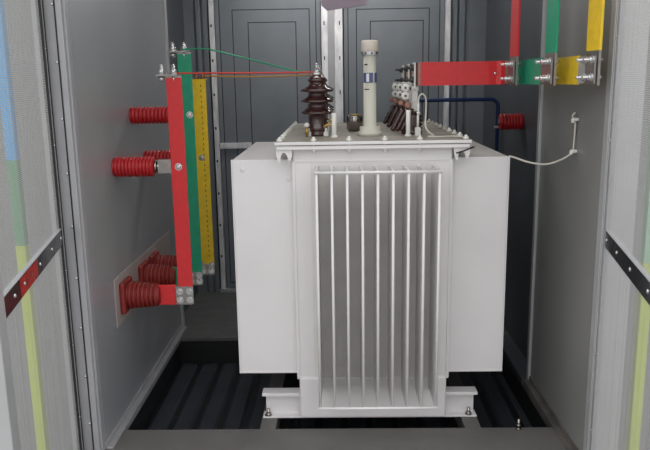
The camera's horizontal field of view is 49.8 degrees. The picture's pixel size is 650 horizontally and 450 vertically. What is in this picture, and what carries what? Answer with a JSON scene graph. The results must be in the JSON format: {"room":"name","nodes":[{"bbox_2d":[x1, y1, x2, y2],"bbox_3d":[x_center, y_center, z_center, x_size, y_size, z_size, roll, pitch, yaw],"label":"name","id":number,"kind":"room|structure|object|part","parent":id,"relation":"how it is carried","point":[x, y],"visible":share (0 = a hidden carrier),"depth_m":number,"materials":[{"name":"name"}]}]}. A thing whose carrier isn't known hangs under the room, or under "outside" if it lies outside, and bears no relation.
{"room":"electrical room","nodes":[
{"label":"electrical room","id":0,"kind":"room"},
{"bbox_2d":[0,0,72,449],"bbox_3d":[-4.065,-0.339,4.770,5.700,4.130,0.150,-1,12,1],"label":"wall","id":1,"kind":"structure","parent":0,"point":[10,49],"depth_m":4.75,"materials":[{"name":"grey metal"}]},
{"bbox_2d":[68,0,197,443],"bbox_3d":[-1.105,-0.357,4.386,0.154,2.870,2.620,-1,12,1],"label":"wall","id":2,"kind":"structure","parent":0,"point":[119,47],"depth_m":3.63,"materials":[{"name":"grey metal"}]},
{"bbox_2d":[0,0,82,449],"bbox_3d":[-1.049,-0.032,2.472,0.044,2.500,1.165,-3,12,-11],"label":"door","id":3,"kind":"structure","parent":2,"relation":"in","point":[15,291],"depth_m":2.50,"materials":[{"name":"grey metal"}]},
{"bbox_3d":[-1.053,0.154,2.550,0.016,0.070,1.075,-3,12,-11],"label":"rail","id":4,"kind":"part","parent":3,"relation":"part of","materials":[{"name":"black metal"}]},
{"bbox_2d":[30,0,105,449],"bbox_3d":[-1.135,-0.088,3.076,0.142,2.870,0.055,-1,12,1],"label":"trim","id":5,"kind":"structure","parent":2,"relation":"attached to","point":[55,12],"depth_m":3.07,"materials":[{"name":"grey paint"}]},
{"bbox_2d":[111,157,170,176],"bbox_3d":[-0.887,-0.293,3.510,0.342,0.100,0.100,-1,12,1],"label":"post insulator","id":6,"kind":"object","parent":2,"relation":"attached to","point":[121,166],"visible":1,"depth_m":3.48,"materials":[{"name":"ceramic"}]},
{"bbox_2d":[155,64,193,304],"bbox_3d":[-0.779,-0.183,3.521,0.184,1.217,0.085,-1,12,1],"label":"busbar","id":7,"kind":"object","parent":6,"relation":"attached to","point":[183,293],"visible":1,"depth_m":3.51,"materials":[{"name":"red metal"}]},
{"bbox_3d":[-0.765,-0.729,3.411,0.105,0.008,0.080,-1,12,1],"label":"plate","id":8,"kind":"part","parent":7,"relation":"part of","materials":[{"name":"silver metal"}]},
{"bbox_2d":[177,71,312,73],"bbox_3d":[-0.392,-0.752,3.458,0.680,0.012,0.030,-3,12,-11],"label":"jumper wire","id":9,"kind":"object","parent":7,"relation":"attached to","point":[302,71],"visible":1,"depth_m":3.44,"materials":[{"name":"red metal"}]},
{"bbox_2d":[113,231,170,327],"bbox_3d":[-1.038,0.281,4.075,0.004,0.253,1.165,-1,12,1],"label":"plate","id":10,"kind":"object","parent":2,"relation":"attached to","point":[162,245],"visible":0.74,"depth_m":3.82,"materials":[{"name":"grey metal"}]},
{"bbox_2d":[119,276,160,313],"bbox_3d":[-0.947,0.361,3.633,0.193,0.164,0.160,-1,12,1],"label":"bushing","id":11,"kind":"object","parent":10,"relation":"attached to","point":[133,294],"visible":0.98,"depth_m":3.58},
{"bbox_2d":[138,259,175,284],"bbox_3d":[-0.942,0.291,3.976,0.193,0.164,0.160,-1,12,1],"label":"bushing","id":12,"kind":"object","parent":10,"relation":"attached to","point":[153,273],"visible":0.76,"depth_m":3.92,"materials":[{"name":"red ceramic"}]},
{"bbox_2d":[148,250,176,266],"bbox_3d":[-0.938,0.247,4.191,0.193,0.164,0.160,-1,12,1],"label":"bushing","id":13,"kind":"object","parent":10,"relation":"attached to","point":[155,257],"visible":0.34,"depth_m":4.14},
{"bbox_2d":[106,323,186,447],"bbox_3d":[-1.014,0.896,4.168,0.034,0.060,1.690,-1,12,1],"label":"baseboard","id":14,"kind":"structure","parent":2,"relation":"attached to","point":[141,396],"depth_m":3.95,"materials":[{"name":"grey paint"}]},
{"bbox_2d":[129,106,167,123],"bbox_3d":[-0.893,-0.598,3.804,0.325,0.092,0.092,-1,12,1],"label":"post insulator","id":15,"kind":"object","parent":2,"relation":"attached to","point":[142,115],"visible":0.81,"depth_m":3.77,"materials":[{"name":"ceramic"}]},
{"bbox_2d":[167,42,202,285],"bbox_3d":[-0.783,-0.315,3.851,0.166,1.342,0.085,-1,12,1],"label":"busbar","id":16,"kind":"object","parent":15,"relation":"attached to","point":[184,64],"visible":0.69,"depth_m":3.82,"materials":[{"name":"green metal"}]},
{"bbox_3d":[-0.778,-0.922,3.729,0.105,0.008,0.080,-1,12,1],"label":"plate","id":17,"kind":"part","parent":16,"relation":"part of","materials":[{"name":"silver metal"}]},
{"bbox_2d":[181,48,313,72],"bbox_3d":[-0.405,-0.884,3.773,0.723,0.140,0.050,-4,12,-13],"label":"jumper wire","id":18,"kind":"object","parent":16,"relation":"attached to","point":[186,48],"visible":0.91,"depth_m":3.74,"materials":[{"name":"metal"}]},
{"bbox_2d":[143,150,170,159],"bbox_3d":[-0.871,-0.391,4.071,0.354,0.092,0.092,-1,12,1],"label":"post insulator","id":19,"kind":"object","parent":2,"relation":"attached to","point":[163,154],"visible":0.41,"depth_m":4.04,"materials":[{"name":"ceramic"}]},
{"bbox_2d":[192,74,214,274],"bbox_3d":[-0.763,-0.277,4.075,0.197,1.177,0.070,-1,12,1],"label":"busbar","id":20,"kind":"object","parent":19,"relation":"attached to","point":[199,85],"visible":0.83,"depth_m":4.06,"materials":[{"name":"yellow metal"}]},
{"bbox_2d":[204,74,311,76],"bbox_3d":[-0.358,-0.871,4.077,0.699,0.020,0.057,-6,13,-24],"label":"jumper wire","id":21,"kind":"object","parent":20,"relation":"attached to","point":[304,74],"visible":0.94,"depth_m":4.04,"materials":[{"name":"metal"}]},
{"bbox_3d":[-1.123,-0.527,5.214,0.090,2.870,0.930,-1,12,1],"label":"panel","id":22,"kind":"part","parent":2,"relation":"part of","materials":[{"name":"grey metal"}]},
{"bbox_2d":[68,341,565,449],"bbox_3d":[0.061,1.062,3.901,2.550,0.250,1.785,-1,12,1],"label":"floor","id":23,"kind":"structure","parent":0,"point":[202,386],"depth_m":3.93,"materials":[{"name":"black metal"}]},
{"bbox_2d":[260,373,287,428],"bbox_3d":[-0.276,0.942,4.139,0.080,0.099,1.280,-1,12,1],"label":"beam","id":24,"kind":"structure","parent":23,"relation":"on","point":[278,380],"depth_m":3.98,"materials":[{"name":"grey metal"}]},
{"bbox_2d":[231,40,509,417],"bbox_3d":[0.229,-0.047,3.953,1.332,1.895,1.671,-1,12,1],"label":"transformer","id":25,"kind":"object","parent":23,"relation":"on","point":[370,255],"visible":1,"depth_m":3.42,"materials":[{"name":"paint"}]},
{"bbox_3d":[0.045,-0.490,3.442,0.036,0.122,0.036,-1,12,1],"label":"arcing horn post","id":26,"kind":"part","parent":25,"relation":"part of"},
{"bbox_3d":[0.253,0.738,4.186,0.758,0.223,1.330,-1,12,1],"label":"tank","id":27,"kind":"part","parent":25,"relation":"part of","materials":[{"name":"metal"}]},
{"bbox_3d":[0.242,0.070,4.054,0.754,1.155,1.320,-1,12,1],"label":"tank","id":28,"kind":"part","parent":25,"relation":"part of","materials":[{"name":"metal"}]},
{"bbox_3d":[0.251,0.862,3.292,0.561,0.013,0.013,-1,12,1],"label":"fin tie rod","id":29,"kind":"part","parent":25,"relation":"part of","materials":[{"name":"paint"}]},
{"bbox_3d":[0.234,-0.231,3.068,0.561,0.013,0.013,-1,12,1],"label":"fin tie rod","id":30,"kind":"part","parent":25,"relation":"part of","materials":[{"name":"paint"}]},
{"bbox_3d":[0.415,-0.678,3.549,0.050,0.092,0.018,-1,12,1],"label":"link plate","id":31,"kind":"part","parent":25,"relation":"part of","materials":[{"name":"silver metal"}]},
{"bbox_3d":[0.411,-0.504,3.463,0.034,0.128,0.034,-1,12,1],"label":"white post","id":32,"kind":"part","parent":25,"relation":"part of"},
{"bbox_2d":[416,61,514,85],"bbox_3d":[0.693,-0.757,3.493,0.496,0.115,0.125,3,12,18],"label":"busbar","id":33,"kind":"object","parent":25,"relation":"attached to","point":[463,72],"visible":0.98,"depth_m":3.49,"materials":[{"name":"red paint"},{"name":"galvanised steel"}]},
{"bbox_3d":[0.903,-0.743,3.410,0.016,0.107,0.098,-3,12,-9],"label":"lap plate","id":34,"kind":"part","parent":33,"relation":"part of","materials":[{"name":"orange metal"}]},
{"bbox_2d":[410,58,552,84],"bbox_3d":[0.852,-0.757,3.482,0.364,0.115,1.068,-7,13,-28],"label":"busbar","id":35,"kind":"object","parent":25,"relation":"attached to","point":[528,69],"visible":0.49,"depth_m":3.22,"materials":[{"name":"green metal"}]},
{"bbox_3d":[0.947,-0.658,2.991,0.008,0.107,0.105,-2,12,-5],"label":"lap plate","id":36,"kind":"part","parent":35,"relation":"part of","materials":[{"name":"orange metal"}]},
{"bbox_2d":[404,56,596,84],"bbox_3d":[0.942,-0.768,3.529,0.416,0.115,1.563,-6,13,-22],"label":"busbar","id":37,"kind":"object","parent":25,"relation":"attached to","point":[568,68],"visible":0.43,"depth_m":2.91,"materials":[{"name":"yellow metal"}]},
{"bbox_3d":[1.051,-0.620,2.798,0.020,0.107,0.106,-4,12,-15],"label":"lap plate","id":38,"kind":"part","parent":37,"relation":"part of","materials":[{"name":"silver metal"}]},
{"bbox_2d":[509,112,578,164],"bbox_3d":[1.007,-0.399,3.238,0.312,0.248,0.036,6,13,29],"label":"cable","id":39,"kind":"object","parent":25,"relation":"attached to","point":[573,120],"visible":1,"depth_m":3.18,"materials":[{"name":"white plastic"}]},
{"bbox_2d":[446,372,480,427],"bbox_3d":[0.749,0.930,4.120,0.080,0.099,1.280,-1,12,1],"label":"beam","id":40,"kind":"structure","parent":23,"relation":"on","point":[453,379],"depth_m":3.68,"materials":[{"name":"grey metal"}]},
{"bbox_2d":[516,418,520,429],"bbox_3d":[0.957,0.983,3.459,0.027,0.055,0.027,-1,12,1],"label":"stud","id":41,"kind":"object","parent":23,"relation":"on","point":[518,424],"visible":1,"depth_m":3.45,"materials":[{"name":"metal"}]},
{"bbox_2d":[208,6,444,287],"bbox_3d":[0.088,-0.633,5.637,2.520,2.870,0.060,-1,12,1],"label":"wall","id":42,"kind":"structure","parent":0,"point":[214,6],"depth_m":5.51,"materials":[{"name":"grey metal"}]},
{"bbox_2d":[182,0,220,291],"bbox_3d":[-0.982,-0.730,5.571,0.185,2.620,0.065,-1,12,1],"label":"trim","id":43,"kind":"structure","parent":42,"relation":"attached to","point":[195,12],"depth_m":5.46,"materials":[{"name":"grey metal"}]},
{"bbox_2d":[208,0,226,288],"bbox_3d":[-0.858,-0.730,5.561,0.037,2.620,0.062,-1,12,1],"label":"trim","id":44,"kind":"structure","parent":42,"relation":"attached to","point":[211,13],"depth_m":5.56,"materials":[{"name":"metal"}]},
{"bbox_2d":[220,288,235,292],"bbox_3d":[0.073,0.530,5.791,1.885,0.030,0.043,-1,12,1],"label":"trim","id":45,"kind":"structure","parent":42,"relation":"attached to","point":[227,290],"depth_m":5.79,"materials":[{"name":"grey paint"}]},
{"bbox_2d":[214,0,321,287],"bbox_3d":[-0.426,-0.692,5.567,0.815,2.470,0.070,-1,12,1],"label":"door","id":46,"kind":"structure","parent":42,"relation":"in","point":[282,33],"depth_m":5.46,"materials":[{"name":"grey metal"}]},
{"bbox_2d":[321,6,343,122],"bbox_3d":[0.066,-0.741,5.543,0.164,2.620,0.062,-1,12,1],"label":"trim","id":47,"kind":"structure","parent":42,"relation":"attached to","point":[331,20],"depth_m":5.40,"materials":[{"name":"metal"}]},
{"bbox_2d":[343,0,444,125],"bbox_3d":[0.544,-0.707,5.567,0.775,2.470,0.034,-1,12,1],"label":"door","id":48,"kind":"structure","parent":42,"relation":"in","point":[406,32],"depth_m":5.41,"materials":[{"name":"grey metal"}]},
{"bbox_2d":[443,0,450,128],"bbox_3d":[0.952,-0.751,5.526,0.038,2.620,0.062,-1,12,1],"label":"trim","id":49,"kind":"structure","parent":42,"relation":"attached to","point":[447,30],"depth_m":5.38,"materials":[{"name":"metal"}]},
{"bbox_2d":[449,0,486,144],"bbox_3d":[1.108,-0.755,5.534,0.274,2.620,0.060,-1,12,1],"label":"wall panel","id":50,"kind":"structure","parent":42,"relation":"attached to","point":[468,17],"depth_m":5.40,"materials":[{"name":"grey metal"}]},
{"bbox_2d":[180,291,508,340],"bbox_3d":[0.110,0.765,5.342,2.400,0.250,1.160,-1,12,1],"label":"platform","id":51,"kind":"object","parent":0,"point":[212,316],"visible":0.07,"depth_m":5.16,"materials":[{"name":"grey metal"}]},
{"bbox_2d":[483,0,611,449],"bbox_3d":[1.222,-0.370,4.269,0.149,2.870,2.770,-1,12,1],"label":"wall","id":52,"kind":"structure","parent":0,"point":[553,208],"depth_m":3.55,"materials":[{"name":"grey metal"}]},
{"bbox_2d":[419,97,499,151],"bbox_3d":[0.902,-0.111,5.014,0.683,1.573,0.045,-1,12,1],"label":"pipe","id":53,"kind":"object","parent":52,"relation":"attached to","point":[494,100],"visible":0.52,"depth_m":4.85,"materials":[{"name":"metal"}]},
{"bbox_2d":[497,113,523,129],"bbox_3d":[1.149,-0.641,4.342,0.150,0.099,0.099,-1,12,1],"label":"post insulator","id":54,"kind":"object","parent":52,"relation":"attached to","point":[513,121],"visible":1,"depth_m":4.30,"materials":[{"name":"ceramic"}]},
{"bbox_3d":[1.268,-0.459,4.699,0.070,2.870,1.890,-1,12,1],"label":"panel","id":55,"kind":"part","parent":52,"relation":"part of","materials":[{"name":"grey metal"}]},
{"bbox_2d":[503,335,577,449],"bbox_3d":[1.185,0.911,3.941,0.100,0.075,1.610,-1,12,1],"label":"baseboard","id":56,"kind":"structure","parent":52,"relation":"attached to","point":[512,354],"depth_m":3.86,"materials":[{"name":"grey metal"}]},
{"bbox_2d":[583,0,649,449],"bbox_3d":[1.206,-0.085,2.883,0.135,2.870,0.060,-1,12,1],"label":"trim","id":57,"kind":"structure","parent":52,"relation":"attached to","point":[615,3],"depth_m":2.88,"materials":[{"name":"metal"}]},
{"bbox_2d":[590,0,649,449],"bbox_3d":[1.032,-0.026,2.284,0.044,2.500,1.155,2,12,12],"label":"door","id":58,"kind":"structure","parent":52,"relation":"in","point":[637,274],"depth_m":2.53,"materials":[{"name":"grey metal"}]},
{"bbox_3d":[1.044,0.159,2.361,0.016,0.070,1.065,2,12,12],"label":"rail","id":59,"kind":"part","parent":58,"relation":"part of","materials":[{"name":"black metal"}]},
{"bbox_2d":[618,28,649,449],"bbox_3d":[4.213,-0.437,4.615,5.740,4.130,0.150,-1,12,1],"label":"wall","id":60,"kind":"structure","parent":0,"point":[648,63],"depth_m":4.80,"materials":[{"name":"grey metal"}]},
{"bbox_3d":[0.028,-1.773,3.934,2.550,0.050,2.980,-1,12,1],"label":"ceiling","id":61,"kind":"structure","parent":0,"visible":0},
{"bbox_2d":[321,0,366,10],"bbox_3d":[0.096,-1.399,3.621,0.238,0.558,0.060,-1,12,1],"label":"board","id":62,"kind":"object","parent":61,"relation":"hanging from","point":[328,5],"visible":1,"depth_m":3.64,"materials":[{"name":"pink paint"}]},
{"bbox_2d":[500,0,520,84],"bbox_3d":[0.896,-1.149,3.322,0.082,0.953,0.110,-1,12,-3],"label":"busbar","id":63,"kind":"object","parent":61,"relation":"hanging from","point":[516,4],"visible":0.91,"depth_m":3.36,"materials":[{"name":"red metal"}]},
{"bbox_2d":[534,0,559,85],"bbox_3d":[0.939,-1.063,2.899,0.082,0.953,0.110,-2,12,-5],"label":"busbar","id":64,"kind":"object","parent":61,"relation":"hanging from","point":[553,6],"visible":0.94,"depth_m":2.94,"materials":[{"name":"green metal"}]},
{"bbox_2d":[575,0,604,85],"bbox_3d":[1.046,-1.025,2.706,0.082,0.953,0.110,-2,12,-6],"label":"busbar","id":65,"kind":"object","parent":61,"relation":"hanging from","point":[596,7],"visible":0.92,"depth_m":2.75,"materials":[{"name":"yellow metal"}]},
{"label":"outside","id":66,"kind":"structure","parent":0,"visible":0},
{"bbox_3d":[0.017,2.912,-0.933,28.000,0.070,21.000,-1,12,1],"label":"ground","id":67,"kind":"structure","parent":66,"visible":0},
{"bbox_2d":[0,0,49,449],"bbox_3d":[-1.633,0.084,3.771,0.160,3.630,0.160,-1,12,1],"label":"post","id":68,"kind":"object","parent":67,"relation":"on","point":[6,58],"visible":0.51,"depth_m":3.73,"materials":[{"name":"yellow paint"},{"name":"green paint"},{"name":"blue paint"}]},
{"bbox_2d":[625,131,649,449],"bbox_3d":[1.623,0.085,3.514,0.160,3.630,0.160,-1,12,1],"label":"post","id":69,"kind":"object","parent":67,"relation":"on","point":[644,209],"visible":0.46,"depth_m":3.60,"materials":[{"name":"metal"}]}
]}

